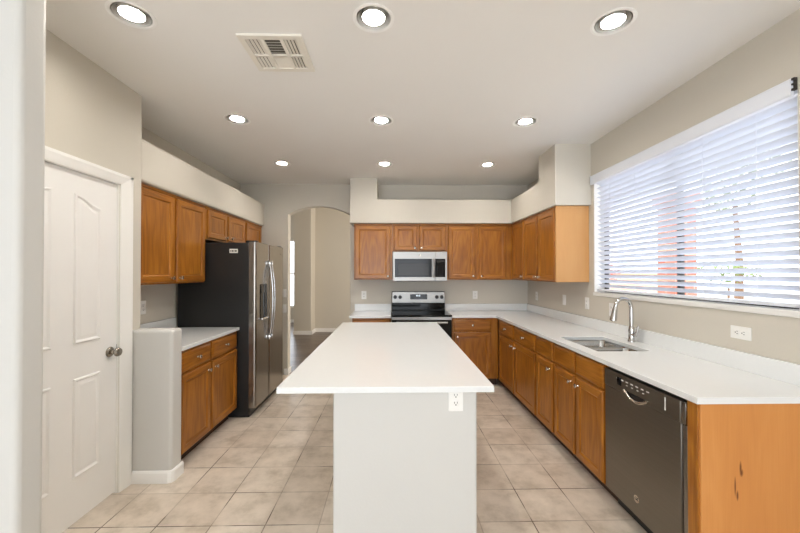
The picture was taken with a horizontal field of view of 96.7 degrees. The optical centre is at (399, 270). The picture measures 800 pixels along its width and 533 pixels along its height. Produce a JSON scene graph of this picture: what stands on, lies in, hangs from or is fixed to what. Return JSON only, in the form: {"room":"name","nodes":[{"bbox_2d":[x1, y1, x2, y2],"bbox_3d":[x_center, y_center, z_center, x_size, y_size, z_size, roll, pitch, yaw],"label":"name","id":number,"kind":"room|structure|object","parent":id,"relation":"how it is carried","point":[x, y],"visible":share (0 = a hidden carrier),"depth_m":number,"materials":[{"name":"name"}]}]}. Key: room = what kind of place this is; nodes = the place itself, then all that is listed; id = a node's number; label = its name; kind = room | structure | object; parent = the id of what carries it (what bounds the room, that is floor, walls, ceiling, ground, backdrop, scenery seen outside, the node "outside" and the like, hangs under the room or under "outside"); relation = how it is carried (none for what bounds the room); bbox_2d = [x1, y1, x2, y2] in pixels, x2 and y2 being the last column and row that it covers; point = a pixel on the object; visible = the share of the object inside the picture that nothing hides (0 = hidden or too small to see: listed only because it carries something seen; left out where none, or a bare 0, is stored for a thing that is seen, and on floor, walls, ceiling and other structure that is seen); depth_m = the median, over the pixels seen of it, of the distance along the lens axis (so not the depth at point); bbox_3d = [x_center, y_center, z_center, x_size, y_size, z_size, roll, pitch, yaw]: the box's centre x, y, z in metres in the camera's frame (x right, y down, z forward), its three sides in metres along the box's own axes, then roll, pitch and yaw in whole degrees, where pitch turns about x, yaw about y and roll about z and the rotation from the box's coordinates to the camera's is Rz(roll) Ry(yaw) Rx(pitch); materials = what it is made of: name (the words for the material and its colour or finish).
{"room":"kitchen","nodes":[
{"label":"kitchen","id":0,"kind":"room"},
{"bbox_2d":[0,0,45,532],"bbox_3d":[-3.008,0.071,1.312,3.240,2.790,0.110,0,-1,-1],"label":"wall","id":1,"kind":"structure","parent":0,"point":[22,22],"depth_m":1.31,"materials":[{"name":"paint"}]},
{"bbox_2d":[45,29,141,414],"bbox_3d":[-2.107,0.077,1.976,0.490,2.790,1.200,0,-1,-1],"label":"wall","id":2,"kind":"structure","parent":0,"point":[92,116],"depth_m":2.18,"materials":[{"name":"paint"}]},
{"bbox_2d":[45,146,133,492],"bbox_3d":[-1.908,0.413,1.978,0.128,2.118,0.978,0,-1,-1],"label":"door frame","id":3,"kind":"structure","parent":2,"relation":"in","point":[125,184],"depth_m":2.39,"materials":[{"name":"white wood"}]},
{"bbox_2d":[41,162,121,532],"bbox_3d":[-1.860,0.442,1.982,0.104,2.028,0.780,0,-1,-1],"label":"door","id":4,"kind":"structure","parent":3,"relation":"attached to","point":[80,350],"depth_m":2.07,"materials":[{"name":"white wood"}]},
{"bbox_2d":[132,328,181,470],"bbox_3d":[-1.743,0.948,2.540,0.302,1.058,0.128,0,-1,-1],"label":"wall","id":5,"kind":"structure","parent":0,"point":[156,352],"depth_m":2.48,"materials":[{"name":"paint"}]},
{"bbox_2d":[131,461,183,483],"bbox_3d":[-1.717,1.435,2.530,0.277,0.085,0.141,0,-1,-1],"label":"baseboard","id":6,"kind":"structure","parent":5,"relation":"attached to","point":[161,476],"depth_m":2.46,"materials":[{"name":"white wood"}]},
{"bbox_2d":[140,127,239,326],"bbox_3d":[-2.331,0.093,3.841,0.120,2.790,2.540,0,-1,-1],"label":"wall","id":7,"kind":"structure","parent":0,"point":[161,300],"depth_m":3.43,"materials":[{"name":"paint"}]},
{"bbox_2d":[140,301,145,314],"bbox_3d":[-2.252,0.327,3.121,0.008,0.118,0.072,0,-1,-1],"label":"wall outlet","id":8,"kind":"object","parent":7,"relation":"attached to","point":[142,303],"visible":0.97,"depth_m":3.11,"materials":[{"name":"white plastic"}]},
{"bbox_2d":[140,317,175,327],"bbox_3d":[-2.243,0.518,3.086,0.020,0.100,0.970,0,0,-1],"label":"backsplash","id":9,"kind":"structure","parent":7,"relation":"attached to","point":[170,322],"depth_m":3.36,"materials":[{"name":"white stone"}]},
{"bbox_2d":[141,183,204,284],"bbox_3d":[-2.076,-0.267,3.077,0.352,0.766,0.975,0,-1,-1],"label":"upper cabinet","id":10,"kind":"object","parent":7,"relation":"attached to","point":[172,226],"visible":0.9,"depth_m":2.99,"materials":[{"name":"brown wood"}]},
{"bbox_2d":[205,206,244,242],"bbox_3d":[-2.096,-0.476,4.052,0.352,0.332,0.969,0,-1,-1],"label":"upper cabinet","id":11,"kind":"object","parent":7,"relation":"attached to","point":[220,227],"visible":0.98,"depth_m":3.93,"materials":[{"name":"brown wood"}]},
{"bbox_2d":[245,220,261,242],"bbox_3d":[-2.127,-0.469,4.826,0.322,0.332,0.579,0,-1,-1],"label":"upper cabinet","id":12,"kind":"object","parent":7,"relation":"attached to","point":[252,231],"visible":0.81,"depth_m":4.76,"materials":[{"name":"brown wood"}]},
{"bbox_2d":[141,139,263,225],"bbox_3d":[-2.099,-0.804,3.855,0.345,0.318,2.537,0,-1,-1],"label":"wall","id":13,"kind":"structure","parent":0,"point":[161,170],"depth_m":3.30,"materials":[{"name":"paint"}]},
{"bbox_2d":[290,214,293,318],"bbox_3d":[-3.723,-0.103,10.586,3.200,3.300,0.120,0,-1,-1],"label":"wall","id":14,"kind":"structure","parent":0,"point":[292,216],"depth_m":10.54,"materials":[{"name":"paint"}]},
{"bbox_2d":[294,208,349,330],"bbox_3d":[-0.203,-0.119,8.759,4.640,3.300,0.520,0,-1,-1],"label":"wall","id":15,"kind":"structure","parent":0,"point":[321,235],"depth_m":8.86,"materials":[{"name":"paint"}]},
{"bbox_2d":[290,319,336,334],"bbox_3d":[-1.659,1.493,9.498,7.280,0.090,2.113,0,-1,-1],"label":"baseboard","id":16,"kind":"structure","parent":15,"relation":"attached to","point":[291,320],"depth_m":8.83,"materials":[{"name":"white wood"}]},
{"bbox_2d":[62,323,646,532],"bbox_3d":[-1.476,1.546,3.607,7.400,0.120,14.700,0,-1,-1],"label":"floor","id":17,"kind":"structure","parent":0,"point":[270,470],"depth_m":2.46,"materials":[{"name":"tile"}]},
{"bbox_2d":[181,331,236,459],"bbox_3d":[-1.919,1.040,3.087,0.664,0.883,0.966,0,-1,-1],"label":"base cabinet","id":18,"kind":"object","parent":17,"relation":"on","point":[208,369],"visible":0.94,"depth_m":2.99,"materials":[{"name":"brown wood"}]},
{"bbox_2d":[140,317,238,350],"bbox_3d":[-1.929,0.533,3.093,0.648,0.130,0.970,0,-1,-1],"label":"countertop","id":19,"kind":"structure","parent":18,"relation":"on","point":[191,336],"depth_m":3.25,"materials":[{"name":"white stone"}]},
{"bbox_2d":[178,240,282,416],"bbox_3d":[-1.823,0.595,4.036,0.843,1.790,0.904,0,-1,-1],"label":"fridge","id":20,"kind":"object","parent":17,"relation":"on","point":[242,287],"visible":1,"depth_m":3.59,"materials":[{"name":"black metal"}]},
{"bbox_2d":[352,318,390,321],"bbox_3d":[-0.370,1.056,4.820,0.493,0.883,0.640,0,-1,-1],"label":"base cabinet","id":21,"kind":"object","parent":17,"relation":"on","point":[353,319],"visible":0.03,"depth_m":4.54,"materials":[{"name":"brown wood"}]},
{"bbox_2d":[349,304,390,317],"bbox_3d":[-0.385,0.548,4.832,0.532,0.130,0.628,0,-1,-1],"label":"countertop","id":22,"kind":"structure","parent":21,"relation":"on","point":[361,310],"depth_m":5.04,"materials":[{"name":"white stone"}]},
{"bbox_2d":[333,392,476,532],"bbox_3d":[0.004,1.038,2.802,0.710,0.883,2.100,0,-1,-1],"label":"kitchen island","id":23,"kind":"object","parent":17,"relation":"on","point":[403,462],"visible":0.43,"depth_m":1.75,"materials":[{"name":"paint"}]},
{"bbox_2d":[276,322,493,393],"bbox_3d":[-0.089,0.581,2.814,1.039,0.030,2.240,0,-1,-1],"label":"island countertop","id":24,"kind":"structure","parent":23,"relation":"on","point":[357,357],"depth_m":2.11,"materials":[{"name":"white stone"}]},
{"bbox_2d":[448,392,462,410],"bbox_3d":[0.275,0.636,1.756,0.072,0.118,0.008,0,-1,-1],"label":"wall outlet","id":25,"kind":"object","parent":23,"relation":"attached to","point":[455,400],"visible":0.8,"depth_m":1.75,"materials":[{"name":"white plastic"}]},
{"bbox_2d":[453,393,458,397],"bbox_3d":[0.275,0.617,1.754,0.032,0.029,0.002,0,0,-1],"label":"receptacle","id":26,"kind":"object","parent":25,"relation":"attached to","point":[455,395],"depth_m":1.75,"materials":[{"name":"white plastic"}]},
{"bbox_2d":[453,400,458,405],"bbox_3d":[0.275,0.656,1.754,0.032,0.029,0.002,0,0,-1],"label":"receptacle","id":27,"kind":"object","parent":25,"relation":"attached to","point":[455,402],"depth_m":1.75,"materials":[{"name":"white plastic"}]},
{"bbox_2d":[392,291,451,338],"bbox_3d":[0.270,0.899,4.795,0.764,1.195,0.705,0,-1,-1],"label":"range","id":28,"kind":"object","parent":17,"relation":"on","point":[407,306],"visible":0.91,"depth_m":5.05,"materials":[{"name":"black metal"}]},
{"bbox_2d":[392,310,451,316],"bbox_3d":[0.270,0.578,4.772,0.764,0.025,0.590,0,0,-1],"label":"cooktop","id":29,"kind":"object","parent":28,"relation":"in","point":[395,313],"depth_m":4.65,"materials":[{"name":"black glass"}]},
{"bbox_2d":[451,318,497,384],"bbox_3d":[0.962,1.056,4.848,0.596,0.883,0.640,0,-1,-1],"label":"base cabinet","id":30,"kind":"object","parent":17,"relation":"on","point":[477,338],"visible":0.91,"depth_m":4.56,"materials":[{"name":"brown wood"}]},
{"bbox_2d":[499,319,544,426],"bbox_3d":[1.558,1.048,3.959,0.658,0.883,1.200,0,-1,-1],"label":"base cabinet","id":31,"kind":"object","parent":17,"relation":"on","point":[517,346],"visible":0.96,"depth_m":3.79,"materials":[{"name":"brown wood"}]},
{"bbox_2d":[445,304,799,403],"bbox_3d":[1.295,0.535,3.365,1.214,0.130,3.633,0,-1,-1],"label":"countertop","id":32,"kind":"structure","parent":31,"relation":"on","point":[696,372],"depth_m":2.16,"materials":[{"name":"white stone"}]},
{"bbox_2d":[569,340,635,350],"bbox_3d":[1.555,0.679,2.752,0.399,0.166,0.584,0,-1,-1],"label":"sink","id":33,"kind":"object","parent":32,"relation":"in","point":[597,345],"visible":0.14,"depth_m":2.99,"materials":[{"name":"metal"}]},
{"bbox_2d":[609,297,638,341],"bbox_3d":[1.764,0.389,2.807,0.199,0.353,0.089,0,-1,-1],"label":"faucet","id":34,"kind":"object","parent":32,"relation":"on","point":[632,333],"visible":1,"depth_m":2.81,"materials":[{"name":"silver metal"}]},
{"bbox_2d":[536,336,624,445],"bbox_3d":[1.575,1.041,3.173,0.658,0.883,0.372,0,-1,-1],"label":"base cabinet","id":35,"kind":"object","parent":17,"relation":"on","point":[545,349],"visible":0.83,"depth_m":3.14,"materials":[{"name":"brown wood"}]},
{"bbox_2d":[554,343,617,500],"bbox_3d":[1.586,1.036,2.630,0.658,0.883,0.711,0,-1,-1],"label":"base cabinet","id":36,"kind":"object","parent":17,"relation":"on","point":[579,380],"visible":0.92,"depth_m":2.54,"materials":[{"name":"brown wood"}]},
{"bbox_2d":[605,367,687,532],"bbox_3d":[1.607,1.038,1.956,0.632,0.868,0.627,0,-1,-1],"label":"dishwasher","id":37,"kind":"object","parent":17,"relation":"on","point":[647,441],"visible":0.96,"depth_m":1.89,"materials":[{"name":"grey metal"}]},
{"bbox_2d":[610,367,686,400],"bbox_3d":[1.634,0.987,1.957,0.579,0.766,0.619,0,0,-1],"label":"control panel","id":38,"kind":"object","parent":37,"relation":"in","point":[683,399],"depth_m":1.91,"materials":[{"name":"black plastic"}]},
{"bbox_2d":[687,400,799,532],"bbox_3d":[1.628,1.028,1.605,0.618,0.883,0.066,0,-1,-1],"label":"end panel","id":39,"kind":"object","parent":17,"relation":"on","point":[744,459],"visible":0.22,"depth_m":1.57,"materials":[{"name":"brown wood"}]},
{"bbox_2d":[240,184,527,373],"bbox_3d":[-0.312,-0.199,5.221,4.394,3.400,0.130,0,-1,-1],"label":"wall","id":40,"kind":"structure","parent":0,"point":[280,201],"depth_m":5.15,"materials":[{"name":"paint"}]},
{"bbox_2d":[284,366,290,374],"bbox_3d":[-1.633,1.458,5.178,0.062,0.085,0.152,0,-1,-1],"label":"baseboard","id":41,"kind":"structure","parent":40,"relation":"attached to","point":[286,371],"depth_m":5.10,"materials":[{"name":"white wood"}]},
{"bbox_2d":[361,291,365,298],"bbox_3d":[-0.521,0.360,5.143,0.072,0.118,0.008,0,-1,-1],"label":"wall outlet","id":42,"kind":"object","parent":40,"relation":"attached to","point":[363,293],"visible":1,"depth_m":5.14,"materials":[{"name":"white plastic"}]},
{"bbox_2d":[354,224,391,279],"bbox_3d":[-0.368,-0.251,4.979,0.522,0.766,0.348,0,-1,-1],"label":"upper cabinet","id":43,"kind":"object","parent":40,"relation":"attached to","point":[372,242],"visible":1,"depth_m":4.84,"materials":[{"name":"brown wood"}]},
{"bbox_2d":[355,304,390,310],"bbox_3d":[-0.389,0.536,5.136,0.527,0.100,0.020,0,0,-1],"label":"backsplash","id":44,"kind":"structure","parent":40,"relation":"attached to","point":[358,307],"depth_m":5.13,"materials":[{"name":"white stone"}]},
{"bbox_2d":[392,224,446,252],"bbox_3d":[0.266,-0.443,4.994,0.744,0.380,0.348,0,-1,-1],"label":"upper cabinet","id":45,"kind":"object","parent":40,"relation":"attached to","point":[405,237],"visible":1,"depth_m":4.86,"materials":[{"name":"brown wood"}]},
{"bbox_2d":[393,252,446,280],"bbox_3d":[0.265,-0.048,4.950,0.730,0.396,0.427,0,-1,-1],"label":"microwave","id":46,"kind":"object","parent":45,"relation":"attached to","point":[407,266],"visible":1,"depth_m":4.78,"materials":[{"name":"silver metal"}]},
{"bbox_2d":[473,291,477,298],"bbox_3d":[1.092,0.360,5.177,0.072,0.118,0.008,0,-1,-1],"label":"wall outlet","id":47,"kind":"object","parent":40,"relation":"attached to","point":[475,293],"visible":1,"depth_m":5.17,"materials":[{"name":"white plastic"}]},
{"bbox_2d":[447,224,512,279],"bbox_3d":[1.091,-0.250,5.009,0.906,0.766,0.348,0,-1,-1],"label":"upper cabinet","id":48,"kind":"object","parent":40,"relation":"attached to","point":[474,251],"visible":1,"depth_m":4.87,"materials":[{"name":"brown wood"}]},
{"bbox_2d":[445,304,526,310],"bbox_3d":[1.247,0.536,5.171,1.194,0.100,0.020,0,0,-1],"label":"backsplash","id":49,"kind":"structure","parent":40,"relation":"attached to","point":[448,307],"depth_m":5.16,"materials":[{"name":"white stone"}]},
{"bbox_2d":[46,0,799,185],"bbox_3d":[-1.265,-1.419,0.716,7.100,0.280,9.260,0,-1,-1],"label":"ceiling","id":50,"kind":"structure","parent":0,"point":[453,78],"depth_m":2.31,"materials":[{"name":"paint"}]},
{"bbox_2d":[105,0,156,29],"bbox_3d":[-1.334,-1.318,1.772,0.209,0.104,0.209,0,-1,-1],"label":"recessed light","id":51,"kind":"object","parent":50,"relation":"in","point":[129,12],"visible":0.97,"depth_m":1.78,"materials":[{"name":"white plastic"}]},
{"bbox_2d":[223,114,250,124],"bbox_3d":[-1.359,-1.308,2.974,0.209,0.104,0.209,0,-1,-1],"label":"recessed light","id":52,"kind":"object","parent":50,"relation":"in","point":[235,118],"visible":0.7,"depth_m":3.00,"materials":[{"name":"white plastic"}]},
{"bbox_2d":[236,33,314,71],"bbox_3d":[-0.707,-1.260,2.077,0.348,0.012,0.340,0,-1,-1],"label":"ceiling vent","id":53,"kind":"object","parent":50,"relation":"in","point":[268,52],"visible":1,"depth_m":2.05,"materials":[{"name":"metal"}]},
{"bbox_2d":[272,161,290,165],"bbox_3d":[-1.385,-1.297,4.173,0.209,0.104,0.209,0,-1,-1],"label":"recessed light","id":54,"kind":"object","parent":50,"relation":"in","point":[278,163],"visible":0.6,"depth_m":4.20,"materials":[{"name":"white plastic"}]},
{"bbox_2d":[353,3,393,32],"bbox_3d":[-0.133,-1.318,1.797,0.209,0.104,0.209,0,-1,-1],"label":"recessed light","id":55,"kind":"object","parent":50,"relation":"in","point":[373,16],"visible":0.94,"depth_m":1.82,"materials":[{"name":"white plastic"}]},
{"bbox_2d":[369,115,393,125],"bbox_3d":[-0.159,-1.308,2.999,0.209,0.104,0.209,0,-1,-1],"label":"recessed light","id":56,"kind":"object","parent":50,"relation":"in","point":[381,120],"visible":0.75,"depth_m":3.03,"materials":[{"name":"white plastic"}]},
{"bbox_2d":[376,162,392,166],"bbox_3d":[-0.184,-1.297,4.199,0.209,0.104,0.209,0,-1,-1],"label":"recessed light","id":57,"kind":"object","parent":50,"relation":"in","point":[381,164],"visible":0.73,"depth_m":4.23,"materials":[{"name":"white plastic"}]},
{"bbox_2d":[479,162,496,167],"bbox_3d":[1.040,-1.297,4.224,0.209,0.104,0.209,0,-1,-1],"label":"recessed light","id":58,"kind":"object","parent":50,"relation":"in","point":[487,164],"visible":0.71,"depth_m":4.26,"materials":[{"name":"white plastic"}]},
{"bbox_2d":[512,117,538,126],"bbox_3d":[1.065,-1.307,3.025,0.209,0.104,0.209,0,-1,-1],"label":"recessed light","id":59,"kind":"object","parent":50,"relation":"in","point":[524,121],"visible":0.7,"depth_m":3.05,"materials":[{"name":"white plastic"}]},
{"bbox_2d":[590,7,637,35],"bbox_3d":[1.090,-1.318,1.823,0.209,0.104,0.209,0,-1,-1],"label":"recessed light","id":60,"kind":"object","parent":50,"relation":"in","point":[612,20],"visible":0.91,"depth_m":1.83,"materials":[{"name":"white plastic"}]},
{"bbox_2d":[350,178,510,225],"bbox_3d":[0.595,-0.943,5.002,2.547,0.616,0.359,0,-1,-1],"label":"wall","id":61,"kind":"structure","parent":0,"point":[365,205],"depth_m":4.81,"materials":[{"name":"paint"}]},
{"bbox_2d":[511,144,590,223],"bbox_3d":[1.705,-0.950,4.198,0.361,0.616,1.325,0,-1,-1],"label":"wall","id":62,"kind":"structure","parent":0,"point":[564,169],"depth_m":3.54,"materials":[{"name":"paint"}]},
{"bbox_2d":[527,8,799,363],"bbox_3d":[2.036,0.043,0.873,0.160,3.040,9.060,0,-1,-1],"label":"wall","id":63,"kind":"structure","parent":0,"point":[771,58],"depth_m":2.30,"materials":[{"name":"paint"}]},
{"bbox_2d":[512,219,524,279],"bbox_3d":[1.688,-0.253,4.667,0.370,0.766,0.457,0,-1,-1],"label":"upper cabinet","id":64,"kind":"object","parent":63,"relation":"attached to","point":[518,227],"visible":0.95,"depth_m":4.63,"materials":[{"name":"brown wood"}]},
{"bbox_2d":[524,206,588,281],"bbox_3d":[1.702,-0.259,4.002,0.370,0.766,0.871,0,-1,-1],"label":"upper cabinet","id":65,"kind":"object","parent":63,"relation":"attached to","point":[556,239],"visible":1,"depth_m":3.57,"materials":[{"name":"brown wood"}]},
{"bbox_2d":[563,295,565,304],"bbox_3d":[1.884,0.341,4.088,0.009,0.118,0.072,0,-1,-1],"label":"light switch","id":66,"kind":"object","parent":63,"relation":"attached to","point":[564,296],"visible":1,"depth_m":4.07,"materials":[{"name":"white plastic"}]},
{"bbox_2d":[585,297,588,308],"bbox_3d":[1.895,0.335,3.608,0.008,0.118,0.072,0,-1,-1],"label":"wall outlet","id":67,"kind":"object","parent":63,"relation":"attached to","point":[586,298],"visible":1,"depth_m":3.61,"materials":[{"name":"white plastic"}]},
{"bbox_2d":[609,303,613,315],"bbox_3d":[1.903,0.355,3.203,0.008,0.118,0.072,0,-1,-1],"label":"wall outlet","id":68,"kind":"object","parent":63,"relation":"attached to","point":[611,305],"visible":0.67,"depth_m":3.21,"materials":[{"name":"white plastic"}]},
{"bbox_2d":[527,304,799,385],"bbox_3d":[1.892,0.520,3.377,0.020,0.100,3.633,0,0,-1],"label":"backsplash","id":69,"kind":"structure","parent":63,"relation":"attached to","point":[784,371],"depth_m":2.26,"materials":[{"name":"white stone"}]},
{"bbox_2d":[593,292,799,317],"bbox_3d":[1.964,0.223,2.605,0.112,0.034,1.764,0,-1,-1],"label":"sill","id":70,"kind":"structure","parent":63,"relation":"attached to","point":[786,312],"depth_m":2.18,"materials":[{"name":"white paint"}]},
{"bbox_2d":[594,90,799,308],"bbox_3d":[1.986,-0.345,2.610,0.128,1.145,1.760,0,-1,-1],"label":"window","id":71,"kind":"structure","parent":63,"relation":"in","point":[679,293],"depth_m":3.48,"materials":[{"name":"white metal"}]},
{"bbox_2d":[590,77,799,307],"bbox_3d":[1.944,-0.372,2.627,0.090,1.131,1.794,0,-1,-1],"label":"window blind","id":72,"kind":"object","parent":71,"relation":"attached to","point":[740,135],"visible":1,"depth_m":2.23,"materials":[{"name":"white plastic"}]},
{"bbox_2d":[730,325,751,340],"bbox_3d":[1.928,0.355,2.016,0.008,0.072,0.118,0,-1,-1],"label":"wall outlet","id":73,"kind":"object","parent":63,"relation":"attached to","point":[744,333],"visible":1,"depth_m":2.01,"materials":[{"name":"white plastic"}]},
{"label":"outside","id":74,"kind":"structure","parent":0,"visible":0},
{"bbox_2d":[697,287,799,302],"bbox_3d":[20.708,1.845,18.922,37.800,0.150,53.000,0,-1,-1],"label":"yard","id":75,"kind":"structure","parent":74,"point":[704,288],"depth_m":28.30,"materials":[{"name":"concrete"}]},
{"bbox_2d":[610,264,620,279],"bbox_3d":[5.536,0.743,9.712,1.094,1.895,1.093,0,-1,-1],"label":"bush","id":76,"kind":"object","parent":75,"relation":"on","point":[612,264],"visible":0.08,"depth_m":9.39,"materials":[{"name":"green plant"}]},
{"bbox_2d":[610,273,657,292],"bbox_3d":[6.340,0.899,12.458,0.280,1.630,7.340,0,-1,-1],"label":"wall","id":77,"kind":"structure","parent":75,"relation":"on","point":[616,273],"depth_m":9.47,"materials":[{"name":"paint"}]},
{"bbox_2d":[652,193,701,295],"bbox_3d":[4.100,0.276,5.275,0.420,2.750,0.440,0,-1,-1],"label":"patio column","id":78,"kind":"structure","parent":75,"relation":"on","point":[686,274],"depth_m":5.12,"materials":[{"name":"red brick"}]},
{"bbox_2d":[697,259,761,297],"bbox_3d":[7.425,0.699,8.057,1.114,1.953,1.081,0,-1,-1],"label":"bush","id":79,"kind":"object","parent":75,"relation":"on","point":[714,267],"visible":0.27,"depth_m":8.03,"materials":[{"name":"green plant"}]},
{"bbox_2d":[700,148,791,298],"bbox_3d":[9.212,-0.996,9.857,2.070,5.380,2.826,0,-1,22],"label":"tree","id":80,"kind":"object","parent":75,"relation":"on","point":[736,259],"visible":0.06,"depth_m":9.67,"materials":[{"name":"green plant"}]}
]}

